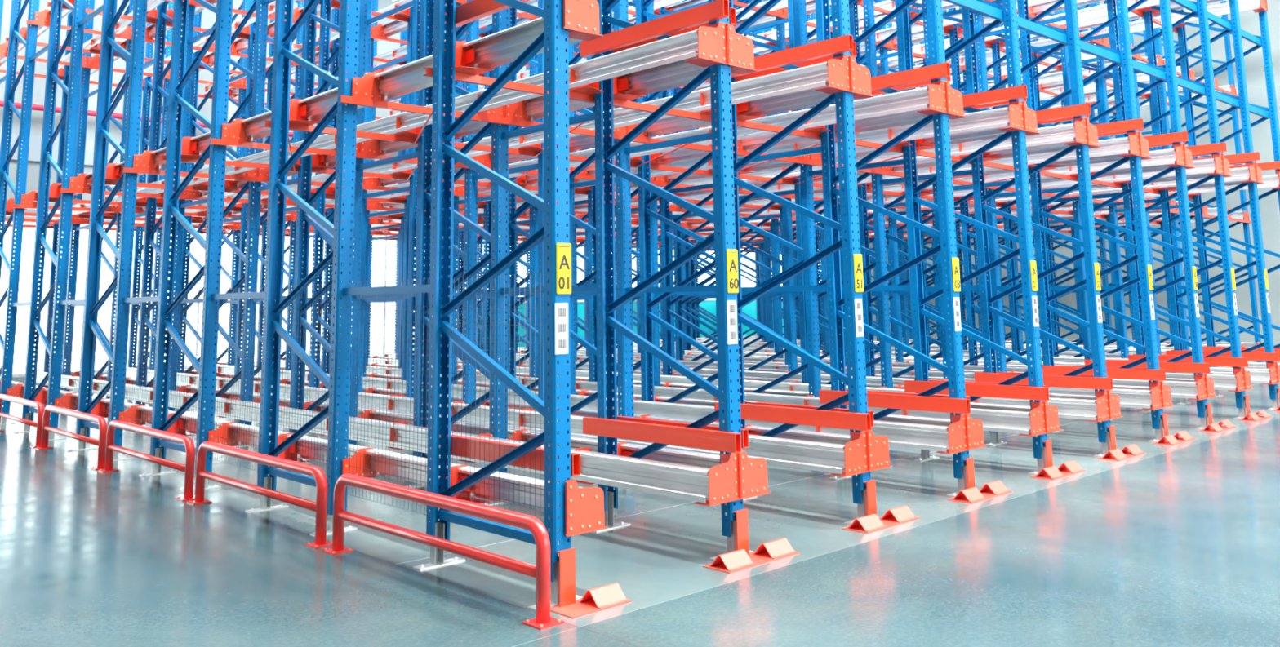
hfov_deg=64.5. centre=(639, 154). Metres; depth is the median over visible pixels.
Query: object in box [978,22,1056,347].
frame
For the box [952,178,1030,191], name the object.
spacer
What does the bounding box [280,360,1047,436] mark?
rail
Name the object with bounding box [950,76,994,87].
spacer
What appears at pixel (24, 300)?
mesh panel
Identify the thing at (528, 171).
rod
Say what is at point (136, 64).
frame
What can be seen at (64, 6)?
tie
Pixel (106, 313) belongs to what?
mesh panel
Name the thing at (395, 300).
spacer
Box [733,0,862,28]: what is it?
rail
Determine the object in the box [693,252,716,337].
frame
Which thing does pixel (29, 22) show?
tie
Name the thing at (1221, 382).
rail
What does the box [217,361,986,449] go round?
rail
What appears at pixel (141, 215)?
spacer
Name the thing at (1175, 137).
beam
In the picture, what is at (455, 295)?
spacer
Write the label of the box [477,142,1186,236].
rail
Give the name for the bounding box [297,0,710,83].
tie
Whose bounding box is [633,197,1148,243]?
rail
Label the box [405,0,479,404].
frame
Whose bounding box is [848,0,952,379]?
frame
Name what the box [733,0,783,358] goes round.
frame
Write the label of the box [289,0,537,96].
rail
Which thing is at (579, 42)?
spacer
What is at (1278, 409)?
guard
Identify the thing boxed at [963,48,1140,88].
rail
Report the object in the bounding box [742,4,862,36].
rail
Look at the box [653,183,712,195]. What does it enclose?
spacer
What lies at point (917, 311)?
frame
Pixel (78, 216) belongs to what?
tie
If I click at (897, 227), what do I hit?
spacer
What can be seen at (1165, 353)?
rail
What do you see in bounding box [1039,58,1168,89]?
rail
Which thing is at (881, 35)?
rail
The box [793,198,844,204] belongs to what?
spacer
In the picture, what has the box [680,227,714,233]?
spacer
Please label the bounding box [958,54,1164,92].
rail
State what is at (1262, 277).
frame
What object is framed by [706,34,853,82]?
beam
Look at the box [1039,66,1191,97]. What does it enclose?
rail
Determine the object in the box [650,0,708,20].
spacer
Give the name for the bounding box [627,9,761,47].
tie
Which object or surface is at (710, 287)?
spacer
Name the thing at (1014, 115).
rail
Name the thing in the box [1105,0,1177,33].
tie
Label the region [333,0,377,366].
frame
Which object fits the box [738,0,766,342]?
frame
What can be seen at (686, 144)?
rod
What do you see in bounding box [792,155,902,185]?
rod
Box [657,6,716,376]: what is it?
frame
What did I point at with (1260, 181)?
rail
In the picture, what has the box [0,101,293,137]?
pipe
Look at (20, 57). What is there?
tie
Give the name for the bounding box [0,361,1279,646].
floor
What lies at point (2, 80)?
spacer
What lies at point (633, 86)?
rail
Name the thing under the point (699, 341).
rail
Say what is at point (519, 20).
rail
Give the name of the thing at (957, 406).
beam
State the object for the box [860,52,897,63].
spacer
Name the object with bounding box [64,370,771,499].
rail
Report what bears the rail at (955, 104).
attached to the frame at (948, 245)
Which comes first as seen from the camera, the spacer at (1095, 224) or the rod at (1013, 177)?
the rod at (1013, 177)
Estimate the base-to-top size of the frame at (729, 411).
9.600 m
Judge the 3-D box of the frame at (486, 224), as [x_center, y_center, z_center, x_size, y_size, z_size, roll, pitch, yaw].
[-1.998,-0.931,15.723,0.343,9.600,1.282,7,-11,-43]
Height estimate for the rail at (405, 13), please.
0.289 m
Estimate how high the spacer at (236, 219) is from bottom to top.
0.052 m
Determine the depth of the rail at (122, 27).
16.10 m
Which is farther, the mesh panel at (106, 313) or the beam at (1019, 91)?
the mesh panel at (106, 313)
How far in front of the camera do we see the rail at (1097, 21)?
16.52 m
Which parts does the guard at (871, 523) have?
floor plate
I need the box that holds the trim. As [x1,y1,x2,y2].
[0,132,397,186]
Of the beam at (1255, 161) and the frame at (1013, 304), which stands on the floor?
the frame at (1013, 304)
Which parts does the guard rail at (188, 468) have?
foot plate, foot plate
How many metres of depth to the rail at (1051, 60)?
19.46 m
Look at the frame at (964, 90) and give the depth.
18.91 m
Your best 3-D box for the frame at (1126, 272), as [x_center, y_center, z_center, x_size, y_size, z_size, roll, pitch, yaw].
[10.930,0.140,24.393,0.343,9.600,1.282,7,-11,-43]
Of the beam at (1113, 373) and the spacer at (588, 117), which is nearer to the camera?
the spacer at (588, 117)
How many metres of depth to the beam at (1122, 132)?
11.82 m
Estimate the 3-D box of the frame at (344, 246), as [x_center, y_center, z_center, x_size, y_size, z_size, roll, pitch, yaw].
[-2.632,-2.007,8.307,0.343,9.600,1.282,7,-11,-43]
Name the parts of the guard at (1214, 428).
floor plate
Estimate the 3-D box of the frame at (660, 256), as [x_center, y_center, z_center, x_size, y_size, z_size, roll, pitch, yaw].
[0.990,0.930,28.752,0.343,9.600,1.282,7,-11,-43]
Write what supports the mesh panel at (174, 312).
attached to the frame at (207, 375)
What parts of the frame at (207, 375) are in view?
plate, plate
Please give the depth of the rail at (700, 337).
22.86 m
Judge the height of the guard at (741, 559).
0.285 m
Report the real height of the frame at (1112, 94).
9.600 m
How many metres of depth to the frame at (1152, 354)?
11.73 m
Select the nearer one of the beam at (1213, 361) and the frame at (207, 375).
the frame at (207, 375)
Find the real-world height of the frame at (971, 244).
9.600 m
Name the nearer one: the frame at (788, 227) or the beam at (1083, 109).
the beam at (1083, 109)
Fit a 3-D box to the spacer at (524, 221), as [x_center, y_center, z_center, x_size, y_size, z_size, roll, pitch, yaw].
[-1.813,1.138,17.313,0.032,0.052,1.235,7,-11,-43]
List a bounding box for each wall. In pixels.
[0,0,632,386]
[862,0,1279,362]
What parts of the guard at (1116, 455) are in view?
floor plate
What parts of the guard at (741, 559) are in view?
floor plate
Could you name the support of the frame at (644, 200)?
on the floor
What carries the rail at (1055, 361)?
attached to the frame at (1262, 277)
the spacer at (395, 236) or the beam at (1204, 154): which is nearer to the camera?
the beam at (1204, 154)
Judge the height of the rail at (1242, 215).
0.215 m
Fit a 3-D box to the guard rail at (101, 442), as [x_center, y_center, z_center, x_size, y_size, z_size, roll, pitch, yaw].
[-6.196,3.051,11.074,0.150,0.501,2.320,7,-11,-43]
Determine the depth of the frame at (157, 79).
14.63 m
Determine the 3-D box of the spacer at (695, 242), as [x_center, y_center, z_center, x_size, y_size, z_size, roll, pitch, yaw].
[1.560,2.047,23.878,0.032,0.052,1.235,7,-11,-43]
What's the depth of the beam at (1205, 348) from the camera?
15.62 m
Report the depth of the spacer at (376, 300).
15.19 m
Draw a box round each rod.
[288,136,295,172]
[406,150,426,181]
[413,110,432,143]
[511,170,529,182]
[534,121,585,156]
[635,132,711,168]
[737,142,821,171]
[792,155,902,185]
[918,177,1014,196]
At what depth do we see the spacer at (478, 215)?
16.01 m
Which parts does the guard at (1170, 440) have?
floor plate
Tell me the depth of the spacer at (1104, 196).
14.76 m
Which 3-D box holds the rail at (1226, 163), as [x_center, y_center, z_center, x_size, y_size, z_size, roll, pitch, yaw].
[2.208,1.089,19.411,0.289,0.289,16.407,7,-11,-43]
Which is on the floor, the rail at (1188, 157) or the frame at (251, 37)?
the frame at (251, 37)
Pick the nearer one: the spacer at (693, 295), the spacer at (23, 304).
the spacer at (23, 304)
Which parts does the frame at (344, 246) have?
plate, plate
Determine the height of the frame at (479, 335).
9.600 m
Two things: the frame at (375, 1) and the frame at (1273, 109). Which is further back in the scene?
the frame at (375, 1)
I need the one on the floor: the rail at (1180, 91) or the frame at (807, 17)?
the frame at (807, 17)
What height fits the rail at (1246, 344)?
0.215 m
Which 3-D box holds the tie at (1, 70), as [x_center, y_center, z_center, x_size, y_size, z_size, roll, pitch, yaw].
[-4.068,-0.599,25.100,21.200,0.052,0.038,7,-11,-43]
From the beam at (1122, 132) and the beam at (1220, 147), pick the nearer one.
the beam at (1122, 132)
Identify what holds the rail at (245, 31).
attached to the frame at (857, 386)
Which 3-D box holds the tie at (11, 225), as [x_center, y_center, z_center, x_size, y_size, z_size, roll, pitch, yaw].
[-4.027,2.132,24.701,21.200,0.052,0.038,7,-11,-43]
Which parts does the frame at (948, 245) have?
plate, plate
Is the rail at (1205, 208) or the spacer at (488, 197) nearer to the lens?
the spacer at (488, 197)
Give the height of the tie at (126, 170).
0.052 m
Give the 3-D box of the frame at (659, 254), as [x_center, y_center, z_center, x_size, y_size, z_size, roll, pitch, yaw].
[0.673,0.392,25.044,0.343,9.600,1.282,7,-11,-43]
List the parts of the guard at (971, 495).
floor plate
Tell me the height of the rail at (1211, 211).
0.215 m
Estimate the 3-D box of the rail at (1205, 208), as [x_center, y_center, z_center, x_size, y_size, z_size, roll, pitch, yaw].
[6.442,1.889,25.068,0.289,0.215,13.897,7,-11,-43]
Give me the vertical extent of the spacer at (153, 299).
0.052 m
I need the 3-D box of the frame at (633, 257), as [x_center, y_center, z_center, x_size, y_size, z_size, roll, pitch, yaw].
[-0.029,0.806,27.800,0.343,9.600,1.282,7,-11,-43]
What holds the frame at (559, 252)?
on the floor
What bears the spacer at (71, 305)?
attached to the frame at (113, 269)
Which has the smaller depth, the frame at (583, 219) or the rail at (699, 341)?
the frame at (583, 219)
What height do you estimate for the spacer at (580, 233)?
0.052 m
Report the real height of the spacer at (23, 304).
0.052 m
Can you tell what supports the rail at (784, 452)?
attached to the frame at (857, 386)
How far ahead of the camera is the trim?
21.87 m
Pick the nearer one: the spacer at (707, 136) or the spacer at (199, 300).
the spacer at (707, 136)
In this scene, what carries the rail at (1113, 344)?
attached to the frame
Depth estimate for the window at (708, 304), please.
32.99 m
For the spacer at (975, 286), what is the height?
0.052 m
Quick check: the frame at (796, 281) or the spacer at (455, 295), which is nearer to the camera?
the spacer at (455, 295)
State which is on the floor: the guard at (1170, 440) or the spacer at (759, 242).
the guard at (1170, 440)
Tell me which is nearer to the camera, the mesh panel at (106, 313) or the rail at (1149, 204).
the mesh panel at (106, 313)
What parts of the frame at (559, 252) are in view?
plate, plate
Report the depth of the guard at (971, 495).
8.17 m
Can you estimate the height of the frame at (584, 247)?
9.600 m
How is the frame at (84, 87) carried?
on the floor
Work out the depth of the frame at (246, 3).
19.46 m
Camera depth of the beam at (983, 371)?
10.71 m
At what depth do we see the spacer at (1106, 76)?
17.07 m
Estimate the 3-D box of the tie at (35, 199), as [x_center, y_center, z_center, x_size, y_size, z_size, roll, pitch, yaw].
[-0.585,1.551,21.093,21.200,0.052,0.038,7,-11,-43]
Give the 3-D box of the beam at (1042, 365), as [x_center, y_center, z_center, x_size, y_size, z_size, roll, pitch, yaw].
[5.302,2.510,11.716,0.052,0.114,1.360,7,-11,-43]
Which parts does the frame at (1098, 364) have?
plate, plate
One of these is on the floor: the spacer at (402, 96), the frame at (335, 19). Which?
the frame at (335, 19)
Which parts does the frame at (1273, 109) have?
plate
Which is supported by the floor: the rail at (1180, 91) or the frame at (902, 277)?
the frame at (902, 277)
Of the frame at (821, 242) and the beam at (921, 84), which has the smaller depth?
the beam at (921, 84)
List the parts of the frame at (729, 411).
plate, plate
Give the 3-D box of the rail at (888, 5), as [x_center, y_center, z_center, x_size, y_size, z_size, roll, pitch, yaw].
[0.932,-1.792,18.658,0.289,0.289,16.407,7,-11,-43]
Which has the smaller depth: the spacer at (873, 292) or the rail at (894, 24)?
the spacer at (873, 292)
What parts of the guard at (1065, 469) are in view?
floor plate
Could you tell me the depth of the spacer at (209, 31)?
13.93 m
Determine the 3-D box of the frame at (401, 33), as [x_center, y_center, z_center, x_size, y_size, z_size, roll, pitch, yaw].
[-5.124,0.187,23.039,0.343,9.600,1.282,7,-11,-43]
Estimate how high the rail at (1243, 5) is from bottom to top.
0.289 m
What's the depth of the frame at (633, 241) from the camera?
23.67 m
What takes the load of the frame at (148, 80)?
on the floor
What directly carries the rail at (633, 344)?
attached to the frame at (1103, 89)
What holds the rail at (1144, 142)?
attached to the frame at (1152, 354)
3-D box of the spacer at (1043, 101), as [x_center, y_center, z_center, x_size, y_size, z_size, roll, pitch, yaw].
[7.707,-0.995,19.754,0.032,0.052,1.235,7,-11,-43]
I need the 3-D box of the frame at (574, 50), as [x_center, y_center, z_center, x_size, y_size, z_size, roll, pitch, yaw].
[-1.682,-0.394,19.432,0.343,9.600,1.282,7,-11,-43]
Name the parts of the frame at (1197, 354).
plate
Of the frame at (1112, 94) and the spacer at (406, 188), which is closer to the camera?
the spacer at (406, 188)
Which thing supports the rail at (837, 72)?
attached to the frame at (857, 386)
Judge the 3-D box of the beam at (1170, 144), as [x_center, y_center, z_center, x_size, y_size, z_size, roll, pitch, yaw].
[6.279,-0.117,13.071,0.052,0.114,1.360,7,-11,-43]
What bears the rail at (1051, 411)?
attached to the frame at (917, 311)
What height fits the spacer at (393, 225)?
0.052 m
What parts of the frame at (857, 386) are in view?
plate, plate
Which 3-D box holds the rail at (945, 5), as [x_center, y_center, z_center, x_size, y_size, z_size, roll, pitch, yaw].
[1.147,-1.765,18.858,0.289,0.289,16.407,7,-11,-43]
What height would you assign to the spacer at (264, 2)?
0.052 m
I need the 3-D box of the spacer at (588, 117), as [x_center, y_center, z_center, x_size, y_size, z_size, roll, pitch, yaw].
[-0.726,-0.228,8.093,0.032,0.052,1.235,7,-11,-43]
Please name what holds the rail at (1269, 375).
attached to the frame at (1262, 277)
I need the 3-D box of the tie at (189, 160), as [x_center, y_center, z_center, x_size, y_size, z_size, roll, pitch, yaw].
[2.857,0.971,17.485,21.200,0.052,0.038,7,-11,-43]
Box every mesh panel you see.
[8,299,29,409]
[33,297,57,408]
[58,296,84,423]
[88,294,120,424]
[123,293,156,443]
[164,290,209,444]
[213,287,264,471]
[274,284,340,485]
[348,278,431,515]
[447,272,557,530]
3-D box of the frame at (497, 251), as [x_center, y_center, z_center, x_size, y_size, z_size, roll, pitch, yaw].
[-1.613,-1.883,9.259,0.343,9.600,1.282,7,-11,-43]
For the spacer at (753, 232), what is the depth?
21.03 m
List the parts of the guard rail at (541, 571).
foot plate, foot plate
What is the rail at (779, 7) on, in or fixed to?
attached to the frame at (1152, 354)
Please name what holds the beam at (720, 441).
attached to the frame at (729, 411)
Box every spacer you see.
[0,75,5,84]
[11,302,30,306]
[29,44,48,61]
[59,299,84,305]
[70,304,84,306]
[75,224,88,231]
[77,4,102,26]
[84,88,97,99]
[122,296,158,302]
[125,212,145,219]
[143,58,153,68]
[179,198,207,208]
[180,298,202,303]
[187,25,215,44]
[211,291,264,299]
[222,216,240,222]
[225,300,237,303]
[229,72,246,83]
[250,295,287,301]
[254,177,299,191]
[262,0,273,4]
[278,203,315,212]
[284,40,319,57]
[342,284,433,295]
[354,293,417,298]
[356,151,420,170]
[360,297,407,300]
[362,186,411,199]
[364,299,402,301]
[366,208,404,217]
[367,0,414,24]
[367,300,399,302]
[368,223,400,231]
[369,55,407,72]
[369,235,398,240]
[386,95,403,102]
[442,213,483,220]
[454,195,500,204]
[454,295,499,298]
[457,22,501,41]
[471,292,537,297]
[472,163,537,180]
[501,284,595,294]
[502,111,595,138]
[515,220,529,224]
[535,40,584,57]
[535,200,587,209]
[535,295,588,298]
[557,232,585,236]
[569,173,638,188]
[570,290,639,296]
[614,204,659,213]
[624,133,716,154]
[626,284,720,293]
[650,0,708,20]
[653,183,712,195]
[655,291,719,295]
[669,211,713,218]
[671,294,715,297]
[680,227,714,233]
[684,296,715,297]
[688,240,699,244]
[733,146,821,162]
[734,190,795,199]
[735,230,770,235]
[737,291,798,294]
[739,214,779,220]
[740,240,763,244]
[741,17,788,35]
[741,284,826,292]
[742,293,782,296]
[776,220,817,225]
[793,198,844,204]
[808,159,903,176]
[813,284,910,292]
[822,222,873,228]
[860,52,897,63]
[864,202,906,209]
[868,225,906,231]
[871,290,910,293]
[880,169,972,184]
[884,284,979,292]
[894,206,959,215]
[897,290,964,293]
[931,0,1006,20]
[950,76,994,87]
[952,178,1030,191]
[959,290,1003,293]
[960,285,1026,291]
[966,212,989,217]
[982,15,1065,37]
[989,216,1032,221]
[992,186,1079,198]
[999,285,1086,291]
[1013,218,1073,226]
[1027,33,1109,52]
[1037,98,1064,104]
[1042,193,1119,202]
[1048,222,1102,228]
[1048,285,1130,290]
[1068,48,1146,66]
[1079,199,1159,208]
[1085,285,1168,290]
[1102,227,1160,233]
[1104,62,1180,78]
[1115,204,1193,213]
[1121,285,1186,290]
[1142,128,1171,134]
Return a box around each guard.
[550,548,631,618]
[702,509,799,573]
[841,480,919,533]
[946,457,1013,503]
[1030,440,1086,479]
[1097,425,1146,461]
[1151,413,1195,445]
[1198,403,1237,432]
[1237,395,1273,421]
[1271,387,1279,411]
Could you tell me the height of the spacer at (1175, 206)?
0.052 m
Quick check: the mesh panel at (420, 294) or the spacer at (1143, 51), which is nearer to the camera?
the mesh panel at (420, 294)
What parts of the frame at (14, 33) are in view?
mesh panel, plate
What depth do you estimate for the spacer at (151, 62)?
15.46 m
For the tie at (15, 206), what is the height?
0.052 m
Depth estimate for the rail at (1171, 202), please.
19.88 m
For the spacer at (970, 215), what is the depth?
17.48 m
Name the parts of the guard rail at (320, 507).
foot plate, foot plate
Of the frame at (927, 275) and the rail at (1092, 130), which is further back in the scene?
the frame at (927, 275)
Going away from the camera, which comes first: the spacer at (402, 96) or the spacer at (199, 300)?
the spacer at (199, 300)
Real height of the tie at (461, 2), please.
0.052 m
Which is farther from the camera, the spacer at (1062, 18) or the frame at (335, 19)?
the frame at (335, 19)
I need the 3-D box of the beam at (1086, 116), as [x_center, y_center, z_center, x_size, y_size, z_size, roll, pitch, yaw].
[4.241,-0.364,11.166,0.052,0.114,1.360,7,-11,-43]
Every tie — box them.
[0,53,308,95]
[0,69,382,119]
[1,212,780,246]
[1,217,751,249]
[4,37,427,99]
[4,223,755,253]
[12,204,817,244]
[26,19,710,128]
[32,197,886,244]
[47,2,489,77]
[60,188,932,241]
[87,179,973,239]
[123,167,1018,235]
[160,155,1071,233]
[164,0,789,112]
[209,137,1101,227]
[263,120,1180,226]
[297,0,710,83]
[456,0,964,114]
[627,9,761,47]
[728,0,1115,113]
[857,0,1172,106]
[983,0,1238,96]
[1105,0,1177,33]
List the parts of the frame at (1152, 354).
plate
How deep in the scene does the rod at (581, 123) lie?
8.78 m
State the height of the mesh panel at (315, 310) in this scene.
1.492 m
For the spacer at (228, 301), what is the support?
attached to the frame at (193, 120)
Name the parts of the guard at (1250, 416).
floor plate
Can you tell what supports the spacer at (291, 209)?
attached to the frame at (322, 61)
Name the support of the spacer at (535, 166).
attached to the frame at (624, 248)
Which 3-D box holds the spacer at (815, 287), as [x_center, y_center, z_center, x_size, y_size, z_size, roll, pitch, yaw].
[1.331,1.301,9.810,0.032,0.052,1.235,7,-11,-43]
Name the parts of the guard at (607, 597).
floor plate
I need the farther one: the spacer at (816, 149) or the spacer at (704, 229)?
the spacer at (704, 229)
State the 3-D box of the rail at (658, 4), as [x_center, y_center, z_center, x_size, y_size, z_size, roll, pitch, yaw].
[-1.106,-2.039,16.753,0.289,0.289,16.407,7,-11,-43]
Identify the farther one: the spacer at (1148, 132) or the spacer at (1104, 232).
the spacer at (1148, 132)
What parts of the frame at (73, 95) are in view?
plate, plate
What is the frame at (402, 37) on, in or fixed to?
on the floor
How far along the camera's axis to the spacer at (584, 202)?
14.25 m
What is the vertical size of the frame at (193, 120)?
9.600 m
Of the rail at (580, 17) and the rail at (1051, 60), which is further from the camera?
the rail at (1051, 60)
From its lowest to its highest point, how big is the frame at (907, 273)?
9.600 m
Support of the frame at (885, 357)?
on the floor
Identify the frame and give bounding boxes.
[0,0,3,41]
[0,0,39,425]
[13,0,85,441]
[43,0,94,391]
[66,0,147,462]
[86,0,138,415]
[127,1,173,369]
[135,0,195,411]
[138,0,232,492]
[177,4,216,373]
[192,0,268,447]
[217,0,249,365]
[234,0,286,379]
[244,0,359,536]
[256,0,303,370]
[281,0,316,361]
[288,0,367,469]
[308,0,372,392]
[320,0,374,377]
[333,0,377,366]
[338,0,377,358]
[394,0,429,355]
[395,28,436,359]
[398,1,444,368]
[400,2,461,384]
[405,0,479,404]
[406,0,509,506]
[413,0,582,611]
[448,137,484,351]
[457,34,494,349]
[469,72,515,360]
[482,19,537,377]
[498,66,529,349]
[505,4,575,395]
[515,62,528,354]
[530,49,577,362]
[537,0,633,417]
[555,46,606,372]
[575,47,593,350]
[576,243,577,346]
[583,247,617,344]
[585,0,633,358]
[586,0,660,386]
[594,0,754,560]
[610,5,636,347]
[615,0,675,364]
[631,256,636,315]
[632,0,684,355]
[635,0,723,403]
[648,130,691,346]
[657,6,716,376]
[658,247,696,340]
[668,1,717,360]
[678,0,716,351]
[688,240,716,343]
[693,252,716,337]
[728,0,879,524]
[733,0,773,348]
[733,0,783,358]
[733,0,797,371]
[734,0,821,397]
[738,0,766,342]
[740,251,761,336]
[758,30,799,342]
[758,48,799,340]
[762,0,829,354]
[773,8,852,366]
[787,0,893,388]
[806,14,822,350]
[814,0,968,497]
[826,0,903,363]
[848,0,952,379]
[857,0,909,346]
[860,29,879,341]
[860,46,912,339]
[865,0,945,358]
[874,0,941,345]
[894,0,1047,475]
[897,41,937,337]
[904,6,1006,372]
[911,6,986,353]
[913,8,974,342]
[942,9,1023,351]
[947,7,1051,366]
[959,49,1005,341]
[961,0,1111,457]
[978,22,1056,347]
[985,49,1030,337]
[991,9,1092,361]
[1008,11,1083,345]
[1017,0,1163,442]
[1029,1,1128,359]
[1033,4,1112,342]
[1059,7,1161,355]
[1067,0,1208,429]
[1072,0,1134,340]
[1088,0,1190,350]
[1106,0,1245,418]
[1118,8,1215,347]
[1142,17,1228,343]
[1143,0,1278,409]
[1174,0,1262,362]
[1177,4,1279,397]
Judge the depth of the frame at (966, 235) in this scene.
15.90 m
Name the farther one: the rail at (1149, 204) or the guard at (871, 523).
the rail at (1149, 204)
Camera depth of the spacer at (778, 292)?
13.31 m
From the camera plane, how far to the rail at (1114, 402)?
12.11 m
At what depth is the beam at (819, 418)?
7.59 m
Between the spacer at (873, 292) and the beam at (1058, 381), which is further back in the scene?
the spacer at (873, 292)
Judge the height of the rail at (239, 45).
0.289 m
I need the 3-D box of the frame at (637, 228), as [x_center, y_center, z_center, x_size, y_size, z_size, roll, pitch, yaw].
[0.039,-0.684,17.628,0.343,9.600,1.282,7,-11,-43]
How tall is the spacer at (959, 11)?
0.052 m
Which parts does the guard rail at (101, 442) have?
foot plate, foot plate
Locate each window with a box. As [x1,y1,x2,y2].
[0,221,463,377]
[465,240,716,347]
[738,297,823,336]
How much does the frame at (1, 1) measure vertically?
9.600 m
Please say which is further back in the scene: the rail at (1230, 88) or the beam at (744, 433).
the rail at (1230, 88)
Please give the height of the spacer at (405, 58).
0.052 m
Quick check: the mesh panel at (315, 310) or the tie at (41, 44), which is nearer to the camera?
the mesh panel at (315, 310)
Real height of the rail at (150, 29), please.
0.289 m
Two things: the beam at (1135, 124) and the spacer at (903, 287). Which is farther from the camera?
the beam at (1135, 124)
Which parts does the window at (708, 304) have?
panel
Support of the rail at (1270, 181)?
attached to the frame at (1273, 109)
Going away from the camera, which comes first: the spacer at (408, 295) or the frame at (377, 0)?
the spacer at (408, 295)
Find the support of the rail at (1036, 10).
attached to the frame at (1209, 85)
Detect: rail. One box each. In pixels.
[0,0,86,66]
[0,381,608,537]
[0,394,44,448]
[2,0,603,216]
[31,369,741,506]
[35,404,106,470]
[48,22,728,225]
[53,0,191,77]
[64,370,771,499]
[72,0,217,79]
[77,23,757,221]
[97,420,195,501]
[125,367,869,476]
[134,54,852,228]
[142,0,297,87]
[142,365,892,471]
[143,55,874,229]
[147,0,340,88]
[186,441,332,549]
[192,362,968,454]
[197,80,948,231]
[204,0,419,96]
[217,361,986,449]
[222,80,965,231]
[228,0,466,98]
[266,100,1025,233]
[280,357,1062,433]
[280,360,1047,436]
[284,101,1039,234]
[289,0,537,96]
[289,6,557,97]
[321,473,564,630]
[338,95,1251,223]
[342,117,1088,231]
[356,0,736,111]
[368,358,1111,422]
[369,355,1123,419]
[371,117,1100,232]
[384,352,1164,410]
[387,131,1141,238]
[390,0,809,115]
[414,131,1151,237]
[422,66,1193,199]
[460,144,1195,240]
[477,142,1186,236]
[498,153,1224,238]
[515,353,1208,400]
[515,357,1173,408]
[517,347,1252,390]
[517,348,1245,391]
[517,351,1217,398]
[520,153,1231,238]
[521,0,1105,128]
[576,162,1257,236]
[576,164,1264,240]
[577,170,1279,244]
[577,343,1279,366]
[577,346,1279,382]
[579,346,1279,384]
[602,0,684,24]
[630,0,1056,101]
[631,197,1153,245]
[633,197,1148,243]
[633,342,1159,357]
[633,343,1120,358]
[656,43,1133,137]
[657,199,1177,247]
[659,339,1166,353]
[659,341,1166,355]
[672,200,1181,247]
[695,337,1191,350]
[696,339,1169,351]
[699,200,1122,235]
[699,337,1191,347]
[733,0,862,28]
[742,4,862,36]
[742,208,1217,248]
[742,336,1230,346]
[747,0,922,45]
[751,336,1244,347]
[752,334,1259,347]
[753,0,983,54]
[756,203,1204,244]
[856,6,959,35]
[860,0,1170,66]
[869,208,1231,240]
[876,0,1226,71]
[885,210,1248,240]
[888,0,1267,73]
[950,37,1109,75]
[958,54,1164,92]
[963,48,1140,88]
[963,67,1195,113]
[969,205,1208,230]
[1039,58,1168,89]
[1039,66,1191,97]
[1040,76,1204,108]
[1047,77,1217,109]
[1094,84,1236,112]
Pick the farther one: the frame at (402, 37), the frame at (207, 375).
the frame at (402, 37)
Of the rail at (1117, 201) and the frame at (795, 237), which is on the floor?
the frame at (795, 237)
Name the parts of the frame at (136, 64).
plate, plate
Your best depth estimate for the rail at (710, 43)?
7.55 m
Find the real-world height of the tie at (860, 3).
0.052 m
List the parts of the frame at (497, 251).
plate, plate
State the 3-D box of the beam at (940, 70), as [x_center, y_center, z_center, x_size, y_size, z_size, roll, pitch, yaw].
[2.103,-0.634,9.101,0.052,0.114,1.460,7,-11,-43]
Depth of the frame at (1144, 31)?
21.56 m
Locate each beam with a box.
[439,434,580,476]
[444,0,529,27]
[580,0,728,57]
[582,417,741,453]
[602,7,736,56]
[606,415,748,448]
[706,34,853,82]
[714,401,871,431]
[731,41,856,82]
[740,400,873,427]
[818,390,970,413]
[842,389,970,408]
[853,68,951,99]
[871,62,950,91]
[903,380,1048,400]
[914,379,1047,387]
[943,0,1269,119]
[962,84,1027,107]
[963,97,1026,111]
[974,372,1113,390]
[982,371,1109,377]
[1035,102,1090,122]
[1036,115,1088,124]
[1037,365,1165,381]
[1041,364,1161,369]
[1084,360,1210,373]
[1090,359,1205,363]
[1093,118,1143,134]
[1097,129,1141,137]
[1128,355,1248,367]
[1133,354,1243,357]
[1142,131,1188,145]
[1148,141,1185,147]
[1152,142,1226,155]
[1166,350,1279,361]
[1169,0,1262,46]
[1182,350,1275,352]
[1191,151,1222,156]
[1192,151,1259,163]
[1202,346,1279,352]
[1229,160,1256,164]
[1229,160,1279,170]
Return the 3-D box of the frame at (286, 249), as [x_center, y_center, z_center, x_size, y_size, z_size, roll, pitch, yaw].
[-7.161,-0.060,21.135,0.343,9.600,1.282,7,-11,-43]
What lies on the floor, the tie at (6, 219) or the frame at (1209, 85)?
the frame at (1209, 85)
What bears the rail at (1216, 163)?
attached to the frame at (1209, 85)
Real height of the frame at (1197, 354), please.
9.600 m
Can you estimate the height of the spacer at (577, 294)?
0.052 m
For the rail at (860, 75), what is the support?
attached to the frame at (857, 386)
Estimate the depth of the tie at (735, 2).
17.18 m
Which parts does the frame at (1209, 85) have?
plate, plate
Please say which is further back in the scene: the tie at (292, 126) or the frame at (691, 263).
the frame at (691, 263)
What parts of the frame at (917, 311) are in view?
plate, plate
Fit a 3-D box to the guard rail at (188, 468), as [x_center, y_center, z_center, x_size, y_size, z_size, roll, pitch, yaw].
[-4.541,2.772,9.339,0.150,0.501,2.320,7,-11,-43]
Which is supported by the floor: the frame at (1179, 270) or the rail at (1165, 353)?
the frame at (1179, 270)
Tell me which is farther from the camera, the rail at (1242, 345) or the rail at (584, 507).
the rail at (1242, 345)
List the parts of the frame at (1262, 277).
plate, plate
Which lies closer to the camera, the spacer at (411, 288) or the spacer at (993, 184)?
the spacer at (411, 288)
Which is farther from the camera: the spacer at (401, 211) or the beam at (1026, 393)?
the spacer at (401, 211)
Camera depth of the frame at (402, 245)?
17.52 m
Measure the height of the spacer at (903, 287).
0.052 m
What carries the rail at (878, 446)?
attached to the frame at (857, 386)
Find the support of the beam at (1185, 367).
attached to the frame at (1197, 354)
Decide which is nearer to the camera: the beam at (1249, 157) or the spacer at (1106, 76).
the beam at (1249, 157)
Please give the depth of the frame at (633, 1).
21.21 m
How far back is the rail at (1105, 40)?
19.07 m

